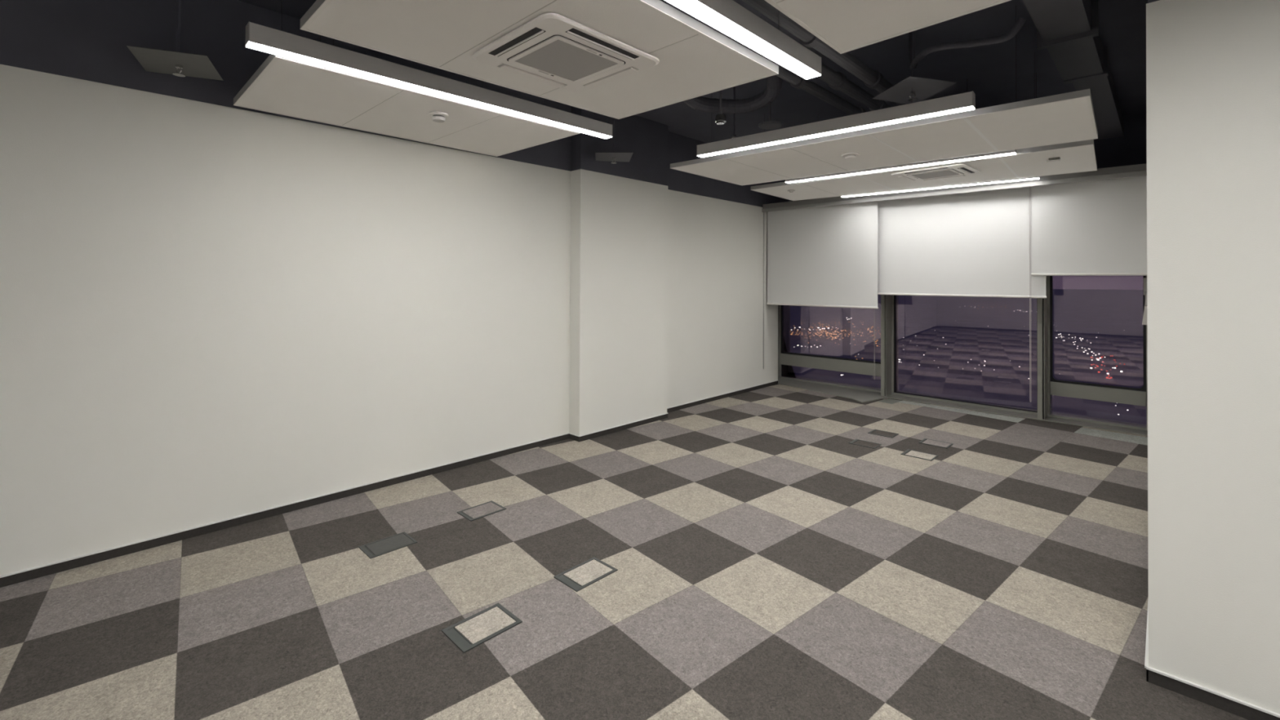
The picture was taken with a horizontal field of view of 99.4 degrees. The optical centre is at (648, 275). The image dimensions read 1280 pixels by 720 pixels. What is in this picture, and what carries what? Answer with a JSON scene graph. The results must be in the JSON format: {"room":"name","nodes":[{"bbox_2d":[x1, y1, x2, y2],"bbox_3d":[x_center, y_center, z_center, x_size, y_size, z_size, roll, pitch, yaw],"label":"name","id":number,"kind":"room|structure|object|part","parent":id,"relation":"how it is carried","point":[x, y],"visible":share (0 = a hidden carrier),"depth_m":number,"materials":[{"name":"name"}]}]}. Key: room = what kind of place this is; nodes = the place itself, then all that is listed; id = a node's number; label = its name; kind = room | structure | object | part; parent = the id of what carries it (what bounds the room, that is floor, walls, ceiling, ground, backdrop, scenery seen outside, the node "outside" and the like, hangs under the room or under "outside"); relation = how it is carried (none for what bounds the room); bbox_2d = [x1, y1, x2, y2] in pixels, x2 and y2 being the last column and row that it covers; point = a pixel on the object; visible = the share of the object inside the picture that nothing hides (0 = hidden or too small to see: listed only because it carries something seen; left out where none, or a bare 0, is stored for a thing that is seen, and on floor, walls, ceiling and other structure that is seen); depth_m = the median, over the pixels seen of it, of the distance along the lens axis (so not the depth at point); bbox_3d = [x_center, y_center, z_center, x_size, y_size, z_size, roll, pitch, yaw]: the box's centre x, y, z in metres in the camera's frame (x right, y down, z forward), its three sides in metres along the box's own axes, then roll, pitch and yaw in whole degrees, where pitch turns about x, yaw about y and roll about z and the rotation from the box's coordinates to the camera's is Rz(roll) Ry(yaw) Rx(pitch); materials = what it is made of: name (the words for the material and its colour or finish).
{"room":"empty office room","nodes":[
{"label":"empty office room","id":0,"kind":"room"},
{"bbox_2d":[0,0,788,575],"bbox_3d":[-2.131,-0.101,4.029,0.200,3.250,12.900,0,-1,44],"label":"wall","id":1,"kind":"structure","parent":0,"point":[210,313],"depth_m":3.46,"materials":[{"name":"paint"}]},
{"bbox_2d":[766,197,878,309],"bbox_3d":[2.327,-0.315,7.393,1.597,1.476,0.084,0,-1,44],"label":"roller blind","id":2,"kind":"object","parent":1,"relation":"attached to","point":[827,255],"visible":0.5,"depth_m":7.30,"materials":[{"name":"fabric"}]},
{"bbox_2d":[761,163,1146,212],"bbox_3d":[3.156,-0.978,6.422,4.160,0.112,0.028,0,-1,44],"label":"blind rail","id":3,"kind":"object","parent":1,"relation":"attached to","point":[1138,170],"visible":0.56,"depth_m":5.99,"materials":[{"name":"white metal"}]},
{"bbox_2d":[763,212,764,368],"bbox_3d":[1.668,0.210,7.861,0.004,2.290,0.020,0,-1,44],"label":"chain","id":4,"kind":"object","parent":3,"relation":"hanging from","point":[763,212],"visible":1,"depth_m":7.86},
{"bbox_2d":[874,186,1046,379],"bbox_3d":[3.553,0.138,6.346,1.798,2.389,0.084,0,-1,44],"label":"roller blind","id":5,"kind":"object","parent":3,"relation":"hanging from","point":[972,244],"visible":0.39,"depth_m":6.27,"materials":[{"name":"fabric"}]},
{"bbox_3d":[2.891,0.159,6.944,0.013,2.352,0.004,0,-1,44],"label":"bead chain","id":6,"kind":"part","parent":5,"relation":"part of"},
{"bbox_2d":[568,168,667,435],"bbox_3d":[-0.276,0.265,5.720,0.155,2.565,1.265,0,-1,44],"label":"wall pillar","id":7,"kind":"structure","parent":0,"point":[619,264],"depth_m":5.57,"materials":[{"name":"paint"}]},
{"bbox_2d":[571,106,667,186],"bbox_3d":[-0.270,-1.360,5.736,0.151,0.685,1.257,0,-1,44],"label":"wall","id":8,"kind":"structure","parent":0,"point":[646,139],"depth_m":5.70,"materials":[{"name":"black paint"}]},
{"bbox_2d":[0,383,1247,719],"bbox_3d":[0.448,1.624,1.553,7.700,0.120,12.900,0,-1,44],"label":"floor","id":9,"kind":"structure","parent":0,"point":[771,564],"depth_m":2.69,"materials":[{"name":"carpet"}]},
{"bbox_2d":[358,531,417,558],"bbox_3d":[-1.514,1.567,3.161,0.184,0.005,0.260,0,-1,44],"label":"box","id":10,"kind":"object","parent":9,"relation":"on","point":[383,546],"visible":1,"depth_m":3.15,"materials":[{"name":"grey metal"}]},
{"bbox_3d":[-1.508,1.567,3.167,0.156,0.004,0.214,0,-1,44],"label":"lid","id":11,"kind":"part","parent":10,"relation":"part of","materials":[{"name":"grey metal"}]},
{"bbox_2d":[457,500,506,520],"bbox_3d":[-1.115,1.573,3.632,0.186,0.005,0.258,0,-1,44],"label":"box","id":12,"kind":"object","parent":9,"relation":"on","point":[479,511],"visible":1,"depth_m":3.63,"materials":[{"name":"carpet"}]},
{"bbox_3d":[-1.110,1.573,3.637,0.154,0.004,0.212,0,-1,44],"label":"lid","id":13,"kind":"part","parent":12,"relation":"part of","materials":[{"name":"carpet"}]},
{"bbox_2d":[441,602,522,653],"bbox_3d":[-0.740,1.564,2.421,0.202,0.005,0.282,0,-1,44],"label":"box","id":14,"kind":"object","parent":9,"relation":"on","point":[468,633],"visible":1,"depth_m":2.41,"materials":[{"name":"beige carpet"}]},
{"bbox_3d":[-0.729,1.564,2.432,0.162,0.004,0.210,0,-1,44],"label":"lid","id":15,"kind":"part","parent":14,"relation":"part of","materials":[{"name":"beige carpet"}]},
{"bbox_2d":[553,556,617,591],"bbox_3d":[-0.329,1.569,2.860,0.190,0.005,0.278,0,-1,44],"label":"box","id":16,"kind":"object","parent":9,"relation":"on","point":[578,577],"visible":1,"depth_m":2.85,"materials":[{"name":"beige carpet"}]},
{"bbox_3d":[-0.317,1.570,2.871,0.154,0.004,0.210,0,-1,44],"label":"lid","id":17,"kind":"part","parent":16,"relation":"part of","materials":[{"name":"beige carpet"}]},
{"bbox_2d":[848,439,881,448],"bbox_3d":[2.060,1.601,5.165,0.244,0.005,0.175,0,-1,44],"label":"box","id":18,"kind":"object","parent":9,"relation":"on","point":[856,442],"visible":1,"depth_m":5.16,"materials":[{"name":"carpet"}]},
{"bbox_3d":[2.068,1.601,5.156,0.198,0.004,0.153,0,-1,44],"label":"lid","id":19,"kind":"part","parent":18,"relation":"part of","materials":[{"name":"carpet"}]},
{"bbox_2d":[867,429,898,437],"bbox_3d":[2.386,1.605,5.515,0.241,0.005,0.183,0,-1,44],"label":"box","id":20,"kind":"object","parent":9,"relation":"on","point":[877,432],"visible":1,"depth_m":5.50,"materials":[{"name":"carpet"}]},
{"bbox_3d":[2.390,1.606,5.511,0.201,0.004,0.157,0,-1,44],"label":"lid","id":21,"kind":"part","parent":20,"relation":"part of","materials":[{"name":"carpet"}]},
{"bbox_2d":[877,398,900,404],"bbox_3d":[3.120,1.623,7.017,0.280,0.002,0.190,1,-1,-40],"label":"floor strip","id":22,"kind":"object","parent":9,"relation":"on","point":[886,400],"visible":1,"depth_m":7.00,"materials":[{"name":"grey metal"}]},
{"bbox_2d":[900,448,938,461],"bbox_3d":[2.416,1.599,4.839,0.256,0.005,0.192,0,-1,44],"label":"box","id":23,"kind":"object","parent":9,"relation":"on","point":[912,453],"visible":1,"depth_m":4.83,"materials":[{"name":"beige carpet"}]},
{"bbox_3d":[2.422,1.600,4.831,0.208,0.004,0.166,0,-1,44],"label":"lid","id":24,"kind":"part","parent":23,"relation":"part of","materials":[{"name":"beige carpet"}]},
{"bbox_2d":[918,438,953,448],"bbox_3d":[2.745,1.604,5.189,0.252,0.005,0.190,0,-1,44],"label":"box","id":25,"kind":"object","parent":9,"relation":"on","point":[928,442],"visible":1,"depth_m":5.17,"materials":[{"name":"carpet"}]},
{"bbox_3d":[2.750,1.604,5.183,0.210,0.004,0.164,0,-1,44],"label":"lid","id":26,"kind":"part","parent":25,"relation":"part of","materials":[{"name":"carpet"}]},
{"bbox_2d":[897,400,1024,422],"bbox_3d":[3.687,1.621,6.506,1.336,0.002,0.258,0,-1,44],"label":"floor strip","id":27,"kind":"object","parent":9,"relation":"on","point":[1011,419],"visible":1,"depth_m":6.41,"materials":[{"name":"grey metal"}]},
{"bbox_2d":[1074,427,1147,445],"bbox_3d":[4.736,1.617,5.446,0.360,0.002,0.675,1,-1,-40],"label":"floor strip","id":28,"kind":"object","parent":9,"relation":"on","point":[1111,435],"visible":0.71,"depth_m":5.46,"materials":[{"name":"grey metal"}]},
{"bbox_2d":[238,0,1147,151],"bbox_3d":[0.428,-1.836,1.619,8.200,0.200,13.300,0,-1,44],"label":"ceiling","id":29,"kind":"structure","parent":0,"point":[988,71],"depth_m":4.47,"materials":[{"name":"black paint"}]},
{"bbox_2d":[172,0,185,76],"bbox_3d":[-2.583,-1.420,2.992,0.055,0.634,0.055,0,-1,15],"label":"sprinkler","id":30,"kind":"object","parent":29,"relation":"hanging from","point":[178,66],"visible":1,"depth_m":2.99,"materials":[{"name":"black paint"}]},
{"bbox_2d":[126,45,223,80],"bbox_3d":[-2.589,-1.159,2.971,0.356,0.003,0.436,1,-1,-28],"label":"plate","id":31,"kind":"object","parent":30,"relation":"attached to","point":[155,60],"visible":1,"depth_m":2.95,"materials":[{"name":"black metal"}]},
{"bbox_2d":[233,0,579,156],"bbox_3d":[-1.532,-1.379,3.634,1.100,0.695,1.850,0,-1,44],"label":"ceiling panel","id":32,"kind":"object","parent":29,"relation":"hanging from","point":[281,85],"visible":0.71,"depth_m":3.41,"materials":[{"name":"tile"}]},
{"bbox_3d":[-1.533,-1.033,3.631,1.100,0.003,1.850,0,-1,44],"label":"edge trim","id":33,"kind":"part","parent":32,"relation":"part of","materials":[{"name":"white metal"}]},
{"bbox_2d":[428,111,448,122],"bbox_3d":[-1.341,-1.008,3.471,0.116,0.048,0.116,0,-1,44],"label":"smoke detector","id":34,"kind":"object","parent":32,"relation":"attached to","point":[438,117],"visible":1,"depth_m":3.44,"materials":[{"name":"white plastic"}]},
{"bbox_2d":[244,21,612,138],"bbox_3d":[-1.046,-1.377,3.231,0.076,0.702,2.185,0,-1,44],"label":"linear light","id":35,"kind":"object","parent":29,"relation":"hanging from","point":[258,37],"visible":0.91,"depth_m":2.92,"materials":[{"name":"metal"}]},
{"bbox_2d":[299,0,778,119],"bbox_3d":[-0.405,-1.384,2.541,1.226,0.695,1.819,0,-1,44],"label":"ceiling panel","id":36,"kind":"object","parent":29,"relation":"hanging from","point":[695,60],"visible":0.89,"depth_m":2.39,"materials":[{"name":"tile"}]},
{"bbox_2d":[471,13,658,92],"bbox_3d":[-0.388,-1.372,2.591,0.644,0.718,0.670,0,-1,44],"label":"air conditioner","id":37,"kind":"object","parent":36,"relation":"in","point":[553,49],"visible":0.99,"depth_m":2.52,"materials":[{"name":"white plastic"}]},
{"bbox_2d":[488,26,546,57],"bbox_3d":[-0.583,-1.019,2.385,0.377,0.006,0.050,0,-1,44],"label":"outlet","id":38,"kind":"object","parent":37,"relation":"attached to","point":[530,34],"depth_m":2.37,"materials":[{"name":"white plastic"}]},
{"bbox_2d":[497,63,567,87],"bbox_3d":[-0.585,-1.018,2.773,0.050,0.002,0.392,0,-1,44],"label":"outlet","id":39,"kind":"object","parent":37,"relation":"attached to","point":[508,67],"depth_m":2.75,"materials":[{"name":"white plastic"}]},
{"bbox_2d":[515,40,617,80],"bbox_3d":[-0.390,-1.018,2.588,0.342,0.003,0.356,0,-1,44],"label":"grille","id":40,"kind":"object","parent":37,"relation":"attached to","point":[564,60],"depth_m":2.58,"materials":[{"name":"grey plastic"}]},
{"bbox_2d":[506,35,625,83],"bbox_3d":[-0.390,-1.017,2.588,0.408,0.007,0.422,0,-1,44],"label":"grille","id":41,"kind":"object","parent":37,"relation":"attached to","point":[566,59],"depth_m":2.56,"materials":[{"name":"plastic"}]},
{"bbox_2d":[565,27,639,60],"bbox_3d":[-0.195,-1.018,2.403,0.050,0.006,0.392,0,-1,44],"label":"outlet","id":42,"kind":"object","parent":37,"relation":"attached to","point":[579,33],"depth_m":2.39,"materials":[{"name":"white plastic"}]},
{"bbox_2d":[582,66,639,88],"bbox_3d":[-0.197,-1.014,2.791,0.377,0.007,0.050,0,-1,44],"label":"outlet","id":43,"kind":"object","parent":37,"relation":"attached to","point":[628,70],"depth_m":2.77,"materials":[{"name":"white plastic"}]},
{"bbox_2d":[610,117,616,163],"bbox_3d":[-0.329,-1.390,5.189,0.055,0.634,0.055,0,-1,15],"label":"sprinkler","id":44,"kind":"object","parent":29,"relation":"hanging from","point":[613,157],"visible":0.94,"depth_m":5.18,"materials":[{"name":"black paint"}]},
{"bbox_2d":[595,152,633,161],"bbox_3d":[-0.336,-1.129,5.166,0.346,0.003,0.399,0,-1,-7],"label":"plate","id":45,"kind":"object","parent":44,"relation":"attached to","point":[620,157],"visible":0.93,"depth_m":5.14,"materials":[{"name":"black metal"}]},
{"bbox_2d":[715,90,726,124],"bbox_3d":[0.544,-1.427,4.083,0.083,0.573,0.083,0,-1,44],"label":"smoke detector","id":46,"kind":"object","parent":29,"relation":"hanging from","point":[720,119],"visible":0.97,"depth_m":4.06,"materials":[{"name":"black plastic"}]},
{"bbox_3d":[0.544,-1.458,4.083,0.015,0.510,0.015,0,-1,-24],"label":"stem","id":47,"kind":"part","parent":46,"relation":"part of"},
{"bbox_2d":[683,75,782,113],"bbox_3d":[0.595,-1.503,4.330,0.928,0.361,0.440,0,-1,18],"label":"flexible duct","id":48,"kind":"object","parent":29,"relation":"hanging from","point":[774,85],"visible":0.67,"depth_m":4.34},
{"bbox_2d":[731,86,736,138],"bbox_3d":[0.719,-1.408,4.565,0.072,0.600,0.072,0,-1,15],"label":"sprinkler","id":49,"kind":"object","parent":29,"relation":"hanging from","point":[733,135],"visible":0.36,"depth_m":4.56,"materials":[{"name":"black paint"}]},
{"bbox_2d":[665,0,821,79],"bbox_3d":[0.107,-1.383,2.027,0.085,0.702,2.160,0,-1,44],"label":"linear light","id":50,"kind":"object","parent":29,"relation":"hanging from","point":[728,17],"visible":1,"depth_m":2.36,"materials":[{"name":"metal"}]},
{"bbox_2d":[758,102,781,129],"bbox_3d":[0.949,-1.435,4.236,0.176,0.550,0.176,0,-1,44],"label":"round speaker","id":51,"kind":"object","parent":29,"relation":"hanging from","point":[768,125],"visible":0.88,"depth_m":4.22},
{"bbox_2d":[758,120,781,129],"bbox_3d":[0.948,-1.170,4.234,0.176,0.020,0.176,0,-1,44],"label":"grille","id":52,"kind":"object","parent":51,"relation":"attached to","point":[768,125],"depth_m":4.20,"materials":[{"name":"black metal"}]},
{"bbox_3d":[0.949,-1.445,4.236,0.015,0.530,0.015,0,-1,-24],"label":"stem","id":53,"kind":"part","parent":51,"relation":"part of","materials":[{"name":"black metal"}]},
{"bbox_2d":[660,0,885,125],"bbox_3d":[1.042,-1.528,3.860,0.108,0.369,6.600,0,-1,44],"label":"pipe","id":54,"kind":"object","parent":29,"relation":"hanging from","point":[796,81],"visible":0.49,"depth_m":3.95,"materials":[{"name":"black metal"}]},
{"bbox_2d":[742,0,906,105],"bbox_3d":[1.332,-1.527,3.584,0.118,0.374,6.600,0,-1,44],"label":"pipe","id":55,"kind":"object","parent":29,"relation":"hanging from","point":[873,79],"visible":0.62,"depth_m":3.29,"materials":[{"name":"black metal"}]},
{"bbox_2d":[696,90,975,157],"bbox_3d":[1.202,-1.361,3.950,2.032,0.702,0.076,0,-1,41],"label":"linear light","id":56,"kind":"object","parent":29,"relation":"hanging from","point":[962,102],"visible":0.93,"depth_m":3.75,"materials":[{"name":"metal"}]},
{"bbox_2d":[817,62,890,111],"bbox_3d":[1.187,-1.527,3.722,0.118,0.374,6.600,0,-1,44],"label":"pipe","id":57,"kind":"object","parent":29,"relation":"hanging from","point":[837,81],"visible":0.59,"depth_m":3.98,"materials":[{"name":"black metal"}]},
{"bbox_2d":[670,5,1097,185],"bbox_3d":[1.766,-1.356,4.555,3.101,0.695,1.323,0,-1,44],"label":"ceiling panel","id":58,"kind":"object","parent":29,"relation":"hanging from","point":[1069,117],"visible":0.91,"depth_m":4.14,"materials":[{"name":"tile"}]},
{"bbox_2d":[841,152,859,159],"bbox_3d":[1.689,-0.993,4.537,0.144,0.032,0.144,0,-1,44],"label":"smoke detector","id":59,"kind":"object","parent":58,"relation":"attached to","point":[850,155],"visible":1,"depth_m":4.50,"materials":[{"name":"white plastic"}]},
{"bbox_3d":[1.764,-1.010,4.551,3.101,0.003,1.323,0,-1,44],"label":"edge trim","id":60,"kind":"part","parent":58,"relation":"part of","materials":[{"name":"beige metal"}]},
{"bbox_2d":[764,0,1010,53],"bbox_3d":[0.701,-1.388,1.462,1.190,0.695,1.818,0,-1,44],"label":"ceiling panel","id":61,"kind":"object","parent":29,"relation":"hanging from","point":[843,25],"visible":1,"depth_m":2.16,"materials":[{"name":"tile"}]},
{"bbox_2d":[785,149,1016,183],"bbox_3d":[2.248,-1.345,5.139,2.056,0.702,0.075,0,-1,42],"label":"linear light","id":62,"kind":"object","parent":29,"relation":"hanging from","point":[1007,153],"visible":0.47,"depth_m":4.98,"materials":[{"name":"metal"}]},
{"bbox_2d":[907,31,917,101],"bbox_3d":[1.742,-1.435,3.579,0.055,0.554,0.055,0,-1,15],"label":"sprinkler","id":63,"kind":"object","parent":29,"relation":"attached to","point":[912,92],"visible":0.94,"depth_m":3.58,"materials":[{"name":"black paint"}]},
{"bbox_2d":[871,75,955,104],"bbox_3d":[1.743,-1.214,3.590,0.373,0.003,0.486,0,-1,-9],"label":"plate","id":64,"kind":"object","parent":63,"relation":"attached to","point":[924,88],"visible":0.86,"depth_m":3.55,"materials":[{"name":"black metal"}]},
{"bbox_2d":[751,72,1097,200],"bbox_3d":[2.709,-1.341,5.716,3.157,0.695,1.283,0,-1,44],"label":"ceiling panel","id":65,"kind":"object","parent":29,"relation":"hanging from","point":[1077,156],"visible":0.72,"depth_m":5.37,"materials":[{"name":"tile"}]},
{"bbox_3d":[2.708,-0.996,5.713,3.157,0.003,1.283,0,-1,44],"label":"edge trim","id":66,"kind":"part","parent":65,"relation":"part of","materials":[{"name":"grey metal"}]},
{"bbox_2d":[1046,156,1060,162],"bbox_3d":[3.460,-0.989,4.642,0.096,0.022,0.067,0,-1,44],"label":"ceiling sensor","id":67,"kind":"object","parent":65,"relation":"attached to","point":[1052,159],"visible":1,"depth_m":4.63,"materials":[{"name":"white plastic"}]},
{"bbox_3d":[3.474,-0.989,4.659,0.092,0.022,0.024,0,-1,44],"label":"sensor plate","id":68,"kind":"part","parent":67,"relation":"part of","materials":[{"name":"white plastic"}]},
{"bbox_2d":[890,164,981,182],"bbox_3d":[2.790,-1.333,5.279,0.580,0.718,0.650,1,-1,-43],"label":"air conditioner","id":69,"kind":"object","parent":29,"relation":"hanging from","point":[956,170],"visible":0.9,"depth_m":5.21,"materials":[{"name":"white plastic"}]},
{"bbox_2d":[897,175,915,181],"bbox_3d":[2.601,-0.977,5.473,0.068,0.007,0.342,0,-1,44],"label":"outlet","id":70,"kind":"object","parent":69,"relation":"attached to","point":[908,178],"depth_m":5.45,"materials":[{"name":"white plastic"}]},
{"bbox_2d":[904,167,948,174],"bbox_3d":[2.612,-0.981,5.109,0.382,0.006,0.070,0,-1,44],"label":"outlet","id":71,"kind":"object","parent":69,"relation":"attached to","point":[932,169],"depth_m":5.10,"materials":[{"name":"white plastic"}]},
{"bbox_2d":[906,168,963,179],"bbox_3d":[2.788,-0.979,5.276,0.427,0.007,0.391,0,-1,44],"label":"grille","id":72,"kind":"object","parent":69,"relation":"attached to","point":[946,173],"depth_m":5.27,"materials":[{"name":"plastic"}]},
{"bbox_2d":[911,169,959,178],"bbox_3d":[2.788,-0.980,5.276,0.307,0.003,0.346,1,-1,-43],"label":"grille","id":73,"kind":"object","parent":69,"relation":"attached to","point":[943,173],"depth_m":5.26,"materials":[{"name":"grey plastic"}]},
{"bbox_2d":[923,174,964,181],"bbox_3d":[2.964,-0.976,5.442,0.382,0.007,0.070,0,-1,44],"label":"outlet","id":74,"kind":"object","parent":69,"relation":"attached to","point":[960,175],"depth_m":5.44,"materials":[{"name":"white plastic"}]},
{"bbox_2d":[958,167,975,173],"bbox_3d":[2.975,-0.980,5.079,0.068,0.006,0.342,0,-1,44],"label":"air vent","id":75,"kind":"object","parent":69,"relation":"attached to","point":[963,170],"depth_m":5.07,"materials":[{"name":"white plastic"}]},
{"bbox_2d":[840,176,1039,197],"bbox_3d":[3.193,-1.331,6.149,2.006,0.704,0.076,0,-1,40],"label":"linear light","id":76,"kind":"object","parent":29,"relation":"hanging from","point":[1035,177],"visible":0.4,"depth_m":5.98,"materials":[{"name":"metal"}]},
{"bbox_2d":[908,17,1026,69],"bbox_3d":[1.862,-1.523,3.369,0.308,0.327,0.748,1,-1,-28],"label":"flexible duct","id":77,"kind":"object","parent":29,"relation":"hanging from","point":[1019,24],"visible":0.98,"depth_m":3.25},
{"bbox_2d":[1022,0,1124,139],"bbox_3d":[3.278,-1.531,4.079,0.300,0.220,4.400,0,-1,44],"label":"air duct","id":78,"kind":"object","parent":29,"relation":"hanging from","point":[1068,29],"visible":0.98,"depth_m":3.53,"materials":[{"name":"black metal"}]},
{"bbox_2d":[777,305,790,377],"bbox_3d":[1.883,0.274,8.742,0.480,2.720,0.730,0,-1,44],"label":"wall","id":79,"kind":"structure","parent":0,"point":[788,306],"depth_m":8.77,"materials":[{"name":"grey metal"}]},
{"bbox_2d":[788,113,1146,201],"bbox_3d":[3.700,-1.381,7.264,4.560,0.580,0.400,0,-1,44],"label":"wall window header","id":80,"kind":"structure","parent":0,"point":[1131,148],"depth_m":5.72,"materials":[{"name":"black paint"}]},
{"bbox_2d":[779,305,880,392],"bbox_3d":[2.734,0.266,8.092,1.650,2.708,0.200,0,-1,44],"label":"window","id":81,"kind":"structure","parent":80,"relation":"in","point":[788,360],"depth_m":8.17,"materials":[{"name":"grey metal"}]},
{"bbox_3d":[2.735,0.100,8.093,1.598,2.255,0.012,0,-1,39],"label":"pane","id":82,"kind":"part","parent":81,"relation":"part of","materials":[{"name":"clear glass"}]},
{"bbox_3d":[2.728,1.499,8.081,1.598,0.197,0.012,0,-1,39],"label":"pane","id":83,"kind":"part","parent":81,"relation":"part of","materials":[{"name":"clear glass"}]},
{"bbox_2d":[880,294,884,395],"bbox_3d":[3.285,0.263,7.436,0.048,2.708,0.410,0,-1,44],"label":"trim","id":84,"kind":"structure","parent":80,"relation":"attached to","point":[882,296],"depth_m":7.28,"materials":[{"name":"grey metal"}]},
{"bbox_2d":[884,294,885,395],"bbox_3d":[3.314,0.263,7.422,0.014,2.708,0.390,0,-1,44],"label":"trim","id":85,"kind":"structure","parent":80,"relation":"attached to","point":[885,295],"depth_m":7.28,"materials":[{"name":"grey metal"}]},
{"bbox_2d":[885,294,891,396],"bbox_3d":[3.315,0.263,7.408,0.006,2.708,0.410,0,-1,44],"label":"trim","id":86,"kind":"structure","parent":80,"relation":"attached to","point":[888,298],"depth_m":7.32,"materials":[{"name":"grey metal"}]},
{"bbox_2d":[777,377,1147,435],"bbox_3d":[3.472,1.619,6.889,4.370,0.012,1.000,0,-1,44],"label":"trim","id":87,"kind":"structure","parent":80,"relation":"attached to","point":[861,396],"depth_m":6.99,"materials":[{"name":"grey metal"}]},
{"bbox_2d":[891,295,1037,414],"bbox_3d":[3.987,0.261,6.907,1.658,2.708,0.190,0,-1,44],"label":"window","id":88,"kind":"structure","parent":80,"relation":"in","point":[895,299],"depth_m":7.32,"materials":[{"name":"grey metal"}]},
{"bbox_2d":[1037,297,1042,419],"bbox_3d":[4.536,0.258,6.247,0.047,2.708,0.410,0,-1,44],"label":"trim","id":89,"kind":"structure","parent":80,"relation":"attached to","point":[1039,300],"depth_m":6.09,"materials":[{"name":"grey metal"}]},
{"bbox_2d":[1042,298,1044,419],"bbox_3d":[4.565,0.258,6.234,0.014,2.708,0.390,0,-1,44],"label":"trim","id":90,"kind":"structure","parent":80,"relation":"attached to","point":[1042,299],"depth_m":6.09,"materials":[{"name":"grey metal"}]},
{"bbox_2d":[1044,275,1047,419],"bbox_3d":[4.565,0.258,6.220,0.006,2.708,0.410,0,-1,44],"label":"trim","id":91,"kind":"structure","parent":80,"relation":"attached to","point":[1045,300],"depth_m":6.14,"materials":[{"name":"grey metal"}]},
{"bbox_2d":[1047,275,1147,431],"bbox_3d":[4.942,0.258,5.992,0.855,2.708,0.200,0,-1,44],"label":"window","id":92,"kind":"structure","parent":80,"relation":"in","point":[1112,393],"depth_m":5.97,"materials":[{"name":"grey metal"}]},
{"bbox_2d":[1142,277,1146,324],"bbox_3d":[5.043,0.262,5.507,0.056,0.475,0.063,0,-1,44],"label":"handle","id":93,"kind":"object","parent":92,"relation":"attached to","point":[1144,317],"visible":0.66,"depth_m":5.49,"materials":[{"name":"silver metal"}]},
{"bbox_3d":[5.028,0.405,5.497,0.048,0.190,0.027,0,-1,44],"label":"lever","id":94,"kind":"part","parent":93,"relation":"part of","materials":[{"name":"silver metal"}]},
{"bbox_3d":[5.040,0.239,5.498,0.028,0.162,0.046,0,-1,44],"label":"handle stem","id":95,"kind":"part","parent":93,"relation":"part of","materials":[{"name":"silver metal"}]},
{"bbox_2d":[1146,0,1231,696],"bbox_3d":[3.756,0.278,3.863,0.220,2.642,5.020,0,-1,44],"label":"wall","id":96,"kind":"structure","parent":0,"point":[1189,531],"depth_m":2.04,"materials":[{"name":"paint"}]},
{"bbox_2d":[1029,175,1146,402],"bbox_3d":[4.437,0.144,5.463,0.991,2.409,0.084,0,-1,44],"label":"roller blind","id":97,"kind":"object","parent":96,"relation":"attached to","point":[1092,228],"visible":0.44,"depth_m":5.45,"materials":[{"name":"fabric"}]},
{"bbox_3d":[4.068,0.164,5.784,0.013,2.372,0.004,0,-1,44],"label":"bead chain","id":98,"kind":"part","parent":97,"relation":"part of","materials":[{"name":"plastic"}]},
{"bbox_2d":[1144,597,1279,717],"bbox_3d":[4.632,1.539,2.660,3.161,0.007,4.531,0,-1,44],"label":"trim","id":99,"kind":"structure","parent":96,"relation":"attached to","point":[1146,661],"depth_m":2.02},
{"bbox_2d":[1146,669,1279,719],"bbox_3d":[4.636,1.568,2.660,3.156,0.050,4.526,0,-1,44],"label":"baseboard","id":100,"kind":"structure","parent":96,"relation":"attached to","point":[1243,711],"depth_m":1.99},
{"bbox_2d":[1147,0,1279,714],"bbox_3d":[3.232,-0.078,1.110,3.245,3.300,0.300,0,-1,44],"label":"wall","id":101,"kind":"structure","parent":0,"point":[1253,25],"depth_m":1.93,"materials":[{"name":"paint"}]},
{"label":"outside","id":102,"kind":"structure","parent":0,"visible":0},
{"bbox_2d":[790,288,1146,424],"bbox_3d":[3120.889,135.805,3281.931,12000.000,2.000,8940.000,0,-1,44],"label":"window glass","id":103,"kind":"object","parent":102,"point":[1004,344],"depth_m":787.34,"materials":[{"name":"clear glass"}]},
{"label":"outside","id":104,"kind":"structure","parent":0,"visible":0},
{"bbox_2d":[790,305,1019,356],"bbox_3d":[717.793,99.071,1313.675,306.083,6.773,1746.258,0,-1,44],"label":"street lamps","id":105,"kind":"object","parent":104,"point":[978,305],"visible":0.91,"depth_m":878.13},
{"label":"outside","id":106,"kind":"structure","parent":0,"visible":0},
{"bbox_2d":[794,306,1128,414],"bbox_3d":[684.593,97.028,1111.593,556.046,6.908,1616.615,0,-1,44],"label":"street lamps","id":107,"kind":"object","parent":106,"point":[971,306],"visible":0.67,"depth_m":692.62,"materials":[{"name":"white"}]},
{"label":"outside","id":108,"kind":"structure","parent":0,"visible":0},
{"bbox_2d":[1090,355,1124,378],"bbox_3d":[462.931,91.233,552.844,31.806,6.582,157.807,0,-1,44],"label":"lamps","id":109,"kind":"object","parent":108,"point":[1112,355],"visible":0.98,"depth_m":537.58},
{"bbox_3d":[-2.356,1.546,3.786,0.199,0.050,12.269,0,-1,44],"label":"wall","id":110,"kind":"structure","parent":0,"visible":0},
{"bbox_2d":[0,380,777,577],"bbox_3d":[-2.226,1.517,3.688,0.322,0.007,12.263,0,-1,43],"label":"trim","id":111,"kind":"structure","parent":110,"relation":"attached to","point":[278,506],"depth_m":3.65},
{"bbox_2d":[0,380,777,587],"bbox_3d":[-2.230,1.546,3.688,0.317,0.050,12.258,0,-1,43],"label":"baseboard","id":112,"kind":"structure","parent":110,"relation":"attached to","point":[74,563],"depth_m":3.64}
]}

